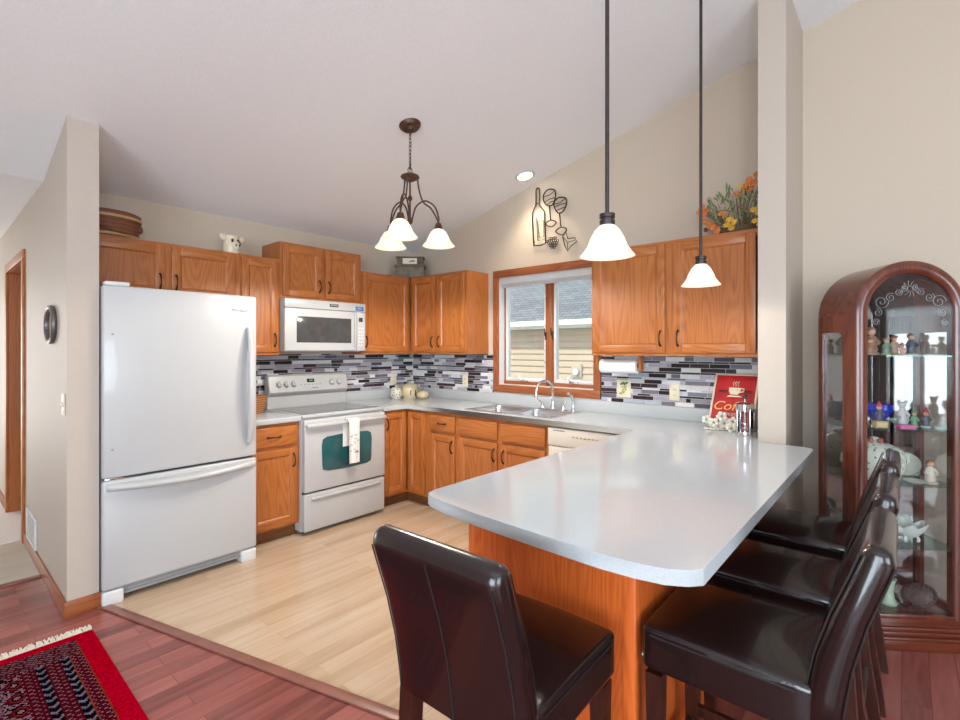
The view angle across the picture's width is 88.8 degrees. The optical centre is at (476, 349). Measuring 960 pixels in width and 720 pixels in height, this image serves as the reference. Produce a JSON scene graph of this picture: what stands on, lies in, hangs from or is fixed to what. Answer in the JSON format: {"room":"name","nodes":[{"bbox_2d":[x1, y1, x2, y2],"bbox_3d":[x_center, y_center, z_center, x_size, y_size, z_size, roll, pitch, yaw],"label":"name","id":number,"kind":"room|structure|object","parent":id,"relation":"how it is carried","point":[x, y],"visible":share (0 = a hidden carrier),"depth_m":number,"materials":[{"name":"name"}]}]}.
{"room":"kitchen","nodes":[
{"label":"kitchen","id":0,"kind":"room"},
{"bbox_2d":[0,116,98,600],"bbox_3d":[-4.120,0.080,4.397,5.330,2.672,0.138,0,0,41],"label":"wall","id":1,"kind":"structure","parent":0,"point":[57,229],"depth_m":2.68,"materials":[{"name":"paint"}]},
{"bbox_2d":[0,490,4,508],"bbox_3d":[-5.131,1.373,5.183,2.675,0.085,0.013,0,0,41],"label":"baseboard","id":2,"kind":"structure","parent":1,"relation":"attached to","point":[2,498],"depth_m":4.43,"materials":[{"name":"brown wood"}]},
{"bbox_2d":[5,249,24,543],"bbox_3d":[-3.663,0.341,3.978,1.090,2.150,0.148,0,0,41],"label":"door","id":3,"kind":"structure","parent":1,"relation":"in","point":[15,268],"depth_m":4.25,"materials":[{"name":"brown wood"}]},
{"bbox_2d":[26,507,36,550],"bbox_3d":[-3.053,1.226,3.361,0.400,0.210,0.012,0,0,41],"label":"air vent","id":4,"kind":"object","parent":1,"relation":"in","point":[31,521],"visible":1,"depth_m":3.34,"materials":[{"name":"white plastic"}]},
{"bbox_2d":[27,513,33,542],"bbox_3d":[-3.052,1.222,3.363,0.360,0.157,0.006,0,0,41],"label":"grille","id":5,"kind":"object","parent":4,"relation":"attached to","point":[30,517],"depth_m":3.37,"materials":[{"name":"white plastic"}]},
{"bbox_2d":[23,532,66,617],"bbox_3d":[-2.720,1.373,3.069,1.497,0.085,0.013,0,0,41],"label":"baseboard","id":6,"kind":"structure","parent":1,"relation":"attached to","point":[56,594],"depth_m":2.92,"materials":[{"name":"brown wood"}]},
{"bbox_2d":[43,305,56,343],"bbox_3d":[-2.471,-0.144,2.843,0.278,0.228,0.028,0,0,41],"label":"wall mirror","id":7,"kind":"object","parent":1,"relation":"attached to","point":[50,316],"visible":1,"depth_m":2.81,"materials":[{"name":"grey metal"}]},
{"bbox_2d":[60,393,64,415],"bbox_3d":[-2.223,0.296,2.632,0.072,0.116,0.014,0,0,41],"label":"light switch","id":8,"kind":"object","parent":1,"relation":"attached to","point":[62,404],"visible":1,"depth_m":2.62,"materials":[{"name":"white plastic"}]},
{"bbox_2d":[64,592,100,618],"bbox_3d":[-2.114,1.373,2.634,0.013,0.085,0.159,0,0,41],"label":"baseboard","id":9,"kind":"structure","parent":1,"relation":"attached to","point":[87,603],"depth_m":2.63,"materials":[{"name":"brown wood"}]},
{"bbox_2d":[99,192,412,394],"bbox_3d":[-1.666,0.172,4.361,0.148,2.489,3.100,0,0,41],"label":"wall","id":10,"kind":"structure","parent":0,"point":[160,223],"depth_m":4.23,"materials":[{"name":"beige paint"}]},
{"bbox_2d":[99,234,236,294],"bbox_3d":[-2.185,-0.528,3.401,0.354,0.380,0.912,0,0,41],"label":"upper cabinet","id":11,"kind":"object","parent":10,"relation":"attached to","point":[137,262],"visible":0.66,"depth_m":3.31,"materials":[{"name":"brown wood"}]},
{"bbox_2d":[99,207,142,238],"bbox_3d":[-2.345,-0.804,3.171,0.259,0.172,0.338,0,0,24],"label":"basket","id":12,"kind":"object","parent":11,"relation":"on","point":[114,222],"visible":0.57,"depth_m":3.10,"materials":[{"name":"wicker"}]},
{"bbox_2d":[220,233,243,253],"bbox_3d":[-1.845,-0.789,3.689,0.151,0.143,0.150,0,0,-10],"label":"ceramic pitcher","id":13,"kind":"object","parent":11,"relation":"on","point":[231,243],"visible":0.91,"depth_m":3.64,"materials":[{"name":"ceramic"}]},
{"bbox_2d":[237,253,279,354],"bbox_3d":[-1.774,-0.337,3.869,0.354,0.762,0.332,0,0,41],"label":"upper cabinet","id":14,"kind":"object","parent":10,"relation":"attached to","point":[258,277],"visible":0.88,"depth_m":3.80,"materials":[{"name":"brown wood"}]},
{"bbox_2d":[262,241,360,303],"bbox_3d":[-1.410,-0.639,4.285,0.354,0.452,0.772,0,0,41],"label":"upper cabinet","id":15,"kind":"object","parent":10,"relation":"attached to","point":[306,272],"visible":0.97,"depth_m":4.13,"materials":[{"name":"brown wood"}]},
{"bbox_2d":[280,298,364,351],"bbox_3d":[-1.388,-0.194,4.265,0.406,0.431,0.767,0,0,41],"label":"microwave","id":16,"kind":"object","parent":15,"relation":"attached to","point":[306,325],"visible":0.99,"depth_m":4.09,"materials":[{"name":"paint"}]},
{"bbox_2d":[342,271,409,353],"bbox_3d":[-0.960,-0.337,4.798,0.354,0.762,0.590,0,0,41],"label":"upper cabinet","id":17,"kind":"object","parent":10,"relation":"attached to","point":[386,298],"visible":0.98,"depth_m":4.69,"materials":[{"name":"brown wood"}]},
{"bbox_2d":[394,256,425,279],"bbox_3d":[-0.668,-0.825,4.989,0.308,0.214,0.187,0,0,-4],"label":"wooden box","id":18,"kind":"object","parent":17,"relation":"on","point":[410,267],"visible":0.94,"depth_m":4.91,"materials":[{"name":"grey wood"}]},
{"bbox_2d":[391,373,395,384],"bbox_3d":[-0.867,0.312,5.154,0.008,0.116,0.072,0,0,41],"label":"wall outlet","id":19,"kind":"object","parent":10,"relation":"attached to","point":[393,376],"visible":1,"depth_m":5.15,"materials":[{"name":"plastic"}]},
{"bbox_2d":[0,0,856,252],"bbox_3d":[-1.406,-1.753,1.638,13.250,1.400,6.850,0,0,41],"label":"ceiling","id":20,"kind":"structure","parent":0,"point":[288,114],"depth_m":2.83,"materials":[{"name":"paint"}]},
{"bbox_2d":[375,118,454,250],"bbox_3d":[-0.464,-1.082,3.223,0.505,0.793,0.546,0,0,41],"label":"chandelier","id":21,"kind":"object","parent":20,"relation":"hanging from","point":[399,230],"visible":1,"depth_m":3.19,"materials":[{"name":"white glass"}]},
{"bbox_2d":[515,170,534,181],"bbox_3d":[0.411,-1.463,4.135,0.171,0.046,0.176,0,0,41],"label":"recessed light","id":22,"kind":"object","parent":20,"relation":"in","point":[526,175],"visible":1,"depth_m":4.12,"materials":[{"name":"white glass"}]},
{"bbox_2d":[580,0,634,260],"bbox_3d":[0.467,-1.106,1.746,0.192,1.550,0.192,0,0,41],"label":"pendant lamp","id":23,"kind":"object","parent":20,"relation":"hanging from","point":[607,242],"visible":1,"depth_m":1.74,"materials":[{"name":"white glass"}]},
{"bbox_2d":[681,0,720,287],"bbox_3d":[1.166,-1.106,2.542,0.192,1.550,0.192,0,0,41],"label":"pendant lamp","id":24,"kind":"object","parent":20,"relation":"hanging from","point":[701,275],"visible":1,"depth_m":2.54,"materials":[{"name":"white glass"}]},
{"bbox_2d":[0,500,959,719],"bbox_3d":[-1.366,1.440,1.570,13.200,0.071,7.000,0,0,41],"label":"floor","id":25,"kind":"structure","parent":0,"point":[302,629],"depth_m":2.44,"materials":[{"name":"brown wood"}]},
{"bbox_2d":[0,624,148,719],"bbox_3d":[-1.648,1.409,1.519,1.825,0.013,1.058,0,0,41],"label":"oriental rug","id":26,"kind":"object","parent":25,"relation":"on","point":[72,676],"visible":1,"depth_m":2.07,"materials":[{"name":"fabric"}]},
{"bbox_2d":[99,281,255,605],"bbox_3d":[-2.010,0.518,3.210,0.809,1.795,0.846,0,0,41],"label":"refrigerator","id":27,"kind":"object","parent":25,"relation":"on","point":[177,369],"visible":0.99,"depth_m":2.92,"materials":[{"name":"metal"}]},
{"bbox_2d":[252,421,298,544],"bbox_3d":[-1.683,0.977,3.751,0.646,0.870,0.397,0,0,41],"label":"base cabinet","id":28,"kind":"object","parent":25,"relation":"on","point":[277,445],"visible":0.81,"depth_m":3.58,"materials":[{"name":"brown wood"}]},
{"bbox_2d":[256,410,300,425],"bbox_3d":[-1.686,0.521,3.754,0.631,0.038,0.398,0,0,41],"label":"countertop","id":29,"kind":"structure","parent":28,"relation":"on","point":[267,417],"depth_m":3.62,"materials":[{"name":"grey laminate"}]},
{"bbox_2d":[256,394,266,413],"bbox_3d":[-1.776,0.434,3.878,0.201,0.136,0.236,0,0,41],"label":"woven basket","id":30,"kind":"object","parent":29,"relation":"on","point":[260,398],"visible":0.37,"depth_m":3.85,"materials":[{"name":"wicker"}]},
{"bbox_2d":[264,372,386,533],"bbox_3d":[-1.270,0.814,4.163,0.720,1.196,0.766,0,0,41],"label":"range","id":31,"kind":"object","parent":25,"relation":"on","point":[332,490],"visible":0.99,"depth_m":4.01,"materials":[{"name":"metal"}]},
{"bbox_2d":[264,402,383,418],"bbox_3d":[-1.297,0.510,4.188,0.647,0.025,0.766,0,0,41],"label":"cooktop","id":32,"kind":"object","parent":31,"relation":"in","point":[307,410],"depth_m":4.10,"materials":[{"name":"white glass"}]},
{"bbox_2d":[343,417,359,463],"bbox_3d":[-1.000,0.730,3.938,0.076,0.357,0.118,0,0,41],"label":"dish towel","id":33,"kind":"object","parent":31,"relation":"hanging from","point":[351,431],"visible":0.98,"depth_m":3.93,"materials":[{"name":"white fabric"}]},
{"bbox_2d":[383,409,429,505],"bbox_3d":[-0.649,0.977,4.733,0.894,0.870,0.887,0,0,41],"label":"base cabinet","id":34,"kind":"object","parent":25,"relation":"on","point":[407,431],"visible":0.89,"depth_m":4.42,"materials":[{"name":"brown wood"}]},
{"bbox_2d":[430,411,457,491],"bbox_3d":[-0.101,0.977,4.421,0.343,0.870,0.646,0,0,41],"label":"base cabinet","id":35,"kind":"object","parent":25,"relation":"on","point":[443,426],"visible":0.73,"depth_m":4.20,"materials":[{"name":"brown wood"}]},
{"bbox_2d":[371,524,613,719],"bbox_3d":[0.066,0.923,1.286,0.398,0.985,0.564,0,0,40],"label":"bar stool","id":36,"kind":"object","parent":25,"relation":"on","point":[469,646],"visible":1,"depth_m":1.12,"materials":[{"name":"brown leather"}]},
{"bbox_2d":[458,415,549,481],"bbox_3d":[0.364,0.977,4.013,0.894,0.870,0.646,0,0,41],"label":"base cabinet","id":37,"kind":"object","parent":25,"relation":"on","point":[485,445],"visible":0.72,"depth_m":3.82,"materials":[{"name":"brown wood"}]},
{"bbox_2d":[548,426,619,454],"bbox_3d":[0.940,0.977,3.489,0.647,0.870,0.575,0,0,41],"label":"dishwasher","id":38,"kind":"object","parent":25,"relation":"on","point":[560,439],"visible":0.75,"depth_m":3.37,"materials":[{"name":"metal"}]},
{"bbox_2d":[469,524,703,719],"bbox_3d":[0.757,0.979,2.265,0.660,0.874,1.636,0,0,41],"label":"base cabinet","id":39,"kind":"object","parent":25,"relation":"on","point":[621,604],"visible":0.1,"depth_m":1.55,"materials":[{"name":"brown wood"}]},
{"bbox_2d":[348,397,813,586],"bbox_3d":[-0.112,0.521,3.213,3.711,0.038,2.468,0,0,41],"label":"countertop","id":40,"kind":"structure","parent":39,"relation":"on","point":[659,501],"depth_m":1.71,"materials":[{"name":"grey laminate"}]},
{"bbox_2d":[390,385,401,398],"bbox_3d":[-0.813,0.432,4.976,0.120,0.140,0.120,0,0,41],"label":"jar","id":41,"kind":"object","parent":40,"relation":"on","point":[396,392],"visible":1,"depth_m":4.93,"materials":[{"name":"ceramic"}]},
{"bbox_2d":[401,381,417,398],"bbox_3d":[-0.688,0.415,5.070,0.184,0.173,0.180,0,0,41],"label":"canister","id":42,"kind":"object","parent":40,"relation":"on","point":[409,390],"visible":0.97,"depth_m":5.00,"materials":[{"name":"beige ceramic"}]},
{"bbox_2d":[417,388,428,398],"bbox_3d":[-0.542,0.446,4.978,0.120,0.113,0.120,0,0,41],"label":"pumpkin","id":43,"kind":"object","parent":40,"relation":"on","point":[422,394],"visible":1,"depth_m":4.94,"materials":[{"name":"ceramic"}]},
{"bbox_2d":[465,404,580,418],"bbox_3d":[0.370,0.585,4.005,0.840,0.175,0.480,0,0,41],"label":"sink","id":44,"kind":"object","parent":40,"relation":"in","point":[498,408],"visible":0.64,"depth_m":4.07,"materials":[{"name":"metal"}]},
{"bbox_2d":[567,392,575,411],"bbox_3d":[0.760,0.419,3.908,0.077,0.155,0.043,0,0,-29],"label":"sprayer","id":45,"kind":"object","parent":44,"relation":"on","point":[568,393],"visible":1,"depth_m":3.90,"materials":[{"name":"silver metal"}]},
{"bbox_2d":[535,380,566,410],"bbox_3d":[0.586,0.372,3.990,0.286,0.249,0.194,0,0,41],"label":"faucet","id":46,"kind":"object","parent":40,"relation":"on","point":[552,407],"visible":1,"depth_m":4.02,"materials":[{"name":"silver metal"}]},
{"bbox_2d":[702,411,741,431],"bbox_3d":[1.514,0.444,3.024,0.220,0.130,0.083,0,0,23],"label":"flower decoration","id":47,"kind":"object","parent":40,"relation":"on","point":[729,422],"visible":0.88,"depth_m":3.01,"materials":[{"name":"paint"}]},
{"bbox_2d":[707,373,757,429],"bbox_3d":[1.654,0.330,3.147,0.262,0.339,0.214,0,0,41],"label":"coffee sign","id":48,"kind":"object","parent":40,"relation":"on","point":[729,389],"visible":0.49,"depth_m":3.16,"materials":[{"name":"paint"}]},
{"bbox_2d":[735,395,757,437],"bbox_3d":[1.562,0.382,2.818,0.130,0.240,0.111,0,0,41],"label":"press","id":49,"kind":"object","parent":40,"relation":"on","point":[744,406],"visible":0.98,"depth_m":2.80,"materials":[{"name":"silver glass"}]},
{"bbox_2d":[642,507,898,719],"bbox_3d":[0.813,0.923,1.373,0.564,0.985,0.398,0,0,41],"label":"bar stool","id":50,"kind":"object","parent":25,"relation":"on","point":[768,660],"visible":0.96,"depth_m":1.27,"materials":[{"name":"brown leather"}]},
{"bbox_2d":[704,471,900,719],"bbox_3d":[1.159,0.923,1.768,0.564,0.985,0.398,0,0,41],"label":"bar stool","id":51,"kind":"object","parent":25,"relation":"on","point":[802,581],"visible":0.46,"depth_m":1.70,"materials":[{"name":"brown leather"}]},
{"bbox_2d":[745,448,901,717],"bbox_3d":[1.516,0.923,2.175,0.564,0.985,0.398,0,0,41],"label":"bar stool","id":52,"kind":"object","parent":25,"relation":"on","point":[802,531],"visible":0.39,"depth_m":2.10,"materials":[{"name":"brown leather"}]},
{"bbox_2d":[818,261,959,653],"bbox_3d":[2.047,0.500,2.431,0.524,1.831,0.300,0,0,5],"label":"curio cabinet","id":53,"kind":"object","parent":25,"relation":"on","point":[918,298],"visible":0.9,"depth_m":2.42,"materials":[{"name":"brown wood"}]},
{"bbox_2d":[868,338,875,354],"bbox_3d":[1.944,-0.015,2.416,0.042,0.086,0.042,0,0,-40],"label":"figurine","id":54,"kind":"object","parent":53,"relation":"on","point":[871,346],"visible":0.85,"depth_m":2.41,"materials":[{"name":"ceramic"}]},
{"bbox_2d":[868,327,880,354],"bbox_3d":[1.985,-0.043,2.462,0.070,0.142,0.070,0,0,-40],"label":"figurine","id":55,"kind":"object","parent":53,"relation":"on","point":[871,330],"visible":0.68,"depth_m":2.45,"materials":[{"name":"ceramic"}]},
{"bbox_2d":[871,420,887,427],"bbox_3d":[1.961,0.364,2.384,0.054,0.034,0.046,0,0,5],"label":"block","id":56,"kind":"object","parent":53,"relation":"on","point":[876,424],"visible":0.92,"depth_m":2.36,"materials":[{"name":"paint"}]},
{"bbox_2d":[875,401,884,420],"bbox_3d":[1.961,0.298,2.383,0.048,0.098,0.030,0,0,5],"label":"figurine","id":57,"kind":"object","parent":56,"relation":"on","point":[879,417],"visible":1,"depth_m":2.38,"materials":[{"name":"ceramic"}]},
{"bbox_2d":[868,403,893,419],"bbox_3d":[2.033,0.328,2.478,0.124,0.105,0.124,0,0,5],"label":"glass bowl","id":58,"kind":"object","parent":53,"relation":"on","point":[888,409],"visible":0.44,"depth_m":2.44,"materials":[{"name":"blue glass"}]},
{"bbox_2d":[818,264,951,317],"bbox_3d":[2.048,-0.292,2.442,0.492,0.246,0.270,0,0,5],"label":"cabinet top","id":59,"kind":"object","parent":53,"relation":"attached to","point":[905,294],"depth_m":2.47,"materials":[{"name":"brown wood"}]},
{"bbox_2d":[881,338,891,354],"bbox_3d":[2.024,-0.015,2.418,0.042,0.086,0.042,0,0,-40],"label":"figurine","id":60,"kind":"object","parent":53,"relation":"on","point":[886,346],"visible":1,"depth_m":2.41,"materials":[{"name":"ceramic"}]},
{"bbox_2d":[868,436,909,479],"bbox_3d":[1.987,0.536,2.444,0.233,0.208,0.242,0,0,-41],"label":"soup tureen","id":61,"kind":"object","parent":53,"relation":"on","point":[876,446],"visible":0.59,"depth_m":2.38,"materials":[{"name":"white ceramic"}]},
{"bbox_2d":[868,437,883,442],"bbox_3d":[1.989,0.452,2.444,0.079,0.024,0.072,0,0,5],"label":"flower","id":62,"kind":"object","parent":61,"relation":"on","point":[872,439],"depth_m":2.43,"materials":[{"name":"ceramic"}]},
{"bbox_2d":[881,578,897,606],"bbox_3d":[2.024,1.185,2.409,0.080,0.125,0.080,0,0,5],"label":"vase","id":63,"kind":"object","parent":53,"relation":"on","point":[889,599],"visible":0.47,"depth_m":2.38,"materials":[{"name":"paint"}]},
{"bbox_2d":[868,278,915,588],"bbox_3d":[2.059,0.429,2.568,0.468,1.664,0.008,0,0,5],"label":"mirror","id":64,"kind":"object","parent":53,"relation":"attached to","point":[891,378],"depth_m":2.55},
{"bbox_2d":[890,335,900,354],"bbox_3d":[2.084,-0.022,2.443,0.048,0.099,0.048,0,0,-40],"label":"figurine","id":65,"kind":"object","parent":53,"relation":"on","point":[895,345],"visible":0.92,"depth_m":2.43,"materials":[{"name":"ceramic"}]},
{"bbox_2d":[896,400,909,423],"bbox_3d":[2.105,0.316,2.421,0.057,0.129,0.057,0,0,-40],"label":"figurine","id":66,"kind":"object","parent":53,"relation":"on","point":[902,414],"visible":0.82,"depth_m":2.41,"materials":[{"name":"ceramic"}]},
{"bbox_2d":[899,343,906,354],"bbox_3d":[2.057,-0.002,2.364,0.036,0.059,0.023,0,0,5],"label":"figurine","id":67,"kind":"object","parent":53,"relation":"on","point":[902,349],"visible":1,"depth_m":2.36,"materials":[{"name":"ceramic"}]},
{"bbox_2d":[896,599,911,609],"bbox_3d":[2.065,1.233,2.365,0.060,0.030,0.060,0,0,5],"label":"dish","id":68,"kind":"object","parent":53,"relation":"on","point":[901,605],"visible":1,"depth_m":2.36,"materials":[{"name":"clear glass"}]},
{"bbox_2d":[894,424,916,429],"bbox_3d":[2.055,0.371,2.345,0.074,0.019,0.044,0,0,5],"label":"box","id":69,"kind":"object","parent":53,"relation":"on","point":[898,426],"visible":1,"depth_m":2.33,"materials":[{"name":"paint"}]},
{"bbox_2d":[903,452,920,474],"bbox_3d":[2.179,0.581,2.497,0.160,0.113,0.031,0,0,5],"label":"platter","id":70,"kind":"object","parent":53,"relation":"on","point":[914,465],"visible":0.36,"depth_m":2.49,"materials":[{"name":"white ceramic"}]},
{"bbox_2d":[905,333,918,354],"bbox_3d":[2.145,-0.026,2.417,0.053,0.108,0.053,0,0,-40],"label":"figurine","id":71,"kind":"object","parent":53,"relation":"on","point":[911,344],"visible":0.97,"depth_m":2.41,"materials":[{"name":"ceramic"}]},
{"bbox_2d":[898,517,928,542],"bbox_3d":[2.113,0.888,2.400,0.173,0.094,0.126,0,0,5],"label":"dish","id":72,"kind":"object","parent":53,"relation":"on","point":[906,529],"visible":0.81,"depth_m":2.37,"materials":[{"name":"ceramic"}]},
{"bbox_2d":[902,478,927,484],"bbox_3d":[2.112,0.637,2.360,0.092,0.013,0.092,0,0,5],"label":"saucer","id":73,"kind":"object","parent":53,"relation":"on","point":[908,480],"visible":1,"depth_m":2.37,"materials":[{"name":"white ceramic"}]},
{"bbox_2d":[910,408,919,426],"bbox_3d":[2.151,0.332,2.406,0.039,0.097,0.039,0,0,-40],"label":"figurine","id":74,"kind":"object","parent":53,"relation":"on","point":[914,418],"visible":0.85,"depth_m":2.40,"materials":[{"name":"ceramic"}]},
{"bbox_2d":[900,583,937,606],"bbox_3d":[2.141,1.187,2.371,0.170,0.110,0.036,0,0,5],"label":"oval tray","id":75,"kind":"object","parent":53,"relation":"on","point":[918,594],"visible":1,"depth_m":2.37,"materials":[{"name":"metal"}]},
{"bbox_2d":[920,407,931,427],"bbox_3d":[2.196,0.331,2.392,0.040,0.100,0.040,0,0,-40],"label":"figurine","id":76,"kind":"object","parent":53,"relation":"on","point":[926,419],"visible":1,"depth_m":2.38,"materials":[{"name":"ceramic"}]},
{"bbox_2d":[924,459,938,484],"bbox_3d":[2.182,0.586,2.353,0.057,0.116,0.057,0,0,-40],"label":"figurine","id":77,"kind":"object","parent":53,"relation":"on","point":[930,473],"visible":0.98,"depth_m":2.34,"materials":[{"name":"ceramic"}]},
{"bbox_2d":[413,0,959,514],"bbox_3d":[2.515,-0.469,2.651,8.690,3.769,0.158,0,0,41],"label":"wall","id":78,"kind":"structure","parent":0,"point":[881,78],"depth_m":2.99,"materials":[{"name":"beige paint"}]},
{"bbox_2d":[411,270,488,353],"bbox_3d":[-0.287,-0.337,4.778,0.767,0.762,0.354,0,0,41],"label":"upper cabinet","id":79,"kind":"object","parent":78,"relation":"attached to","point":[450,311],"visible":1,"depth_m":4.60,"materials":[{"name":"brown wood"}]},
{"bbox_2d":[462,375,467,386],"bbox_3d":[-0.109,0.313,4.841,0.072,0.116,0.008,0,0,41],"label":"wall outlet","id":80,"kind":"object","parent":78,"relation":"attached to","point":[464,377],"visible":1,"depth_m":4.84,"materials":[{"name":"plastic"}]},
{"bbox_2d":[493,259,600,398],"bbox_3d":[0.625,-0.168,4.299,1.096,1.127,0.171,0,0,41],"label":"window","id":81,"kind":"structure","parent":78,"relation":"in","point":[550,275],"depth_m":4.29,"materials":[{"name":"brown wood"}]},
{"bbox_2d":[501,268,591,287],"bbox_3d":[0.604,-0.616,4.276,0.954,0.083,0.043,0,0,41],"label":"blind","id":82,"kind":"object","parent":81,"relation":"attached to","point":[549,279],"depth_m":4.25,"materials":[{"name":"white plastic"}]},
{"bbox_2d":[346,387,754,426],"bbox_3d":[0.310,0.455,3.893,3.444,0.094,0.889,0,0,41],"label":"trim","id":83,"kind":"structure","parent":78,"relation":"attached to","point":[619,408],"depth_m":4.08,"materials":[{"name":"grey laminate"}]},
{"bbox_2d":[532,187,576,250],"bbox_3d":[0.662,-1.114,4.165,0.450,0.596,0.024,0,0,41],"label":"wall art","id":84,"kind":"object","parent":78,"relation":"attached to","point":[555,198],"visible":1,"depth_m":4.18,"materials":[{"name":"metal"}]},
{"bbox_2d":[617,380,630,397],"bbox_3d":[1.131,0.301,3.754,0.112,0.132,0.008,0,0,41],"label":"switch plate","id":85,"kind":"object","parent":78,"relation":"attached to","point":[623,386],"visible":1,"depth_m":3.75,"materials":[{"name":"paint"}]},
{"bbox_2d":[669,384,679,400],"bbox_3d":[1.417,0.308,3.503,0.072,0.116,0.008,0,0,41],"label":"wall outlet","id":86,"kind":"object","parent":78,"relation":"attached to","point":[674,389],"visible":1,"depth_m":3.50,"materials":[{"name":"plastic"}]},
{"bbox_2d":[592,228,757,356],"bbox_3d":[1.361,-0.337,3.333,1.131,0.762,0.354,0,0,41],"label":"upper cabinet","id":87,"kind":"object","parent":78,"relation":"attached to","point":[641,307],"visible":0.9,"depth_m":3.18,"materials":[{"name":"brown wood"}]},
{"bbox_2d":[596,355,643,373],"bbox_3d":[1.055,0.109,3.610,0.348,0.130,0.100,0,0,41],"label":"paper towel holder","id":88,"kind":"object","parent":87,"relation":"attached to","point":[604,365],"visible":0.98,"depth_m":3.57,"materials":[{"name":"white paper"}]},
{"bbox_2d":[696,172,757,232],"bbox_3d":[1.606,-0.903,3.060,0.427,0.370,0.224,0,0,41],"label":"flower arrangement","id":89,"kind":"object","parent":87,"relation":"on","point":[730,224],"visible":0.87,"depth_m":3.03,"materials":[{"name":"plant"}]},
{"bbox_2d":[758,0,802,511],"bbox_3d":[1.770,-0.282,2.839,0.131,3.396,0.557,0,0,41],"label":"wall partition","id":90,"kind":"structure","parent":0,"point":[780,33],"depth_m":2.64,"materials":[{"name":"paint"}]},
{"label":"outside","id":91,"kind":"structure","parent":0,"visible":0},
{"bbox_3d":[2.953,2.666,10.286,17.000,0.100,11.800,0,0,41],"label":"ground","id":92,"kind":"structure","parent":91,"visible":0},
{"bbox_2d":[511,279,592,380],"bbox_3d":[2.287,-0.334,9.526,15.000,5.900,4.820,0,0,41],"label":"neighbouring house","id":93,"kind":"structure","parent":92,"relation":"on","point":[575,297],"depth_m":7.80,"materials":[{"name":"plastic"}]},
{"bbox_2d":[571,364,582,378],"bbox_3d":[1.508,0.326,7.380,0.180,0.220,0.075,0,0,41],"label":"wall vent","id":94,"kind":"object","parent":93,"relation":"attached to","point":[576,369],"depth_m":7.35,"materials":[{"name":"white plastic"}]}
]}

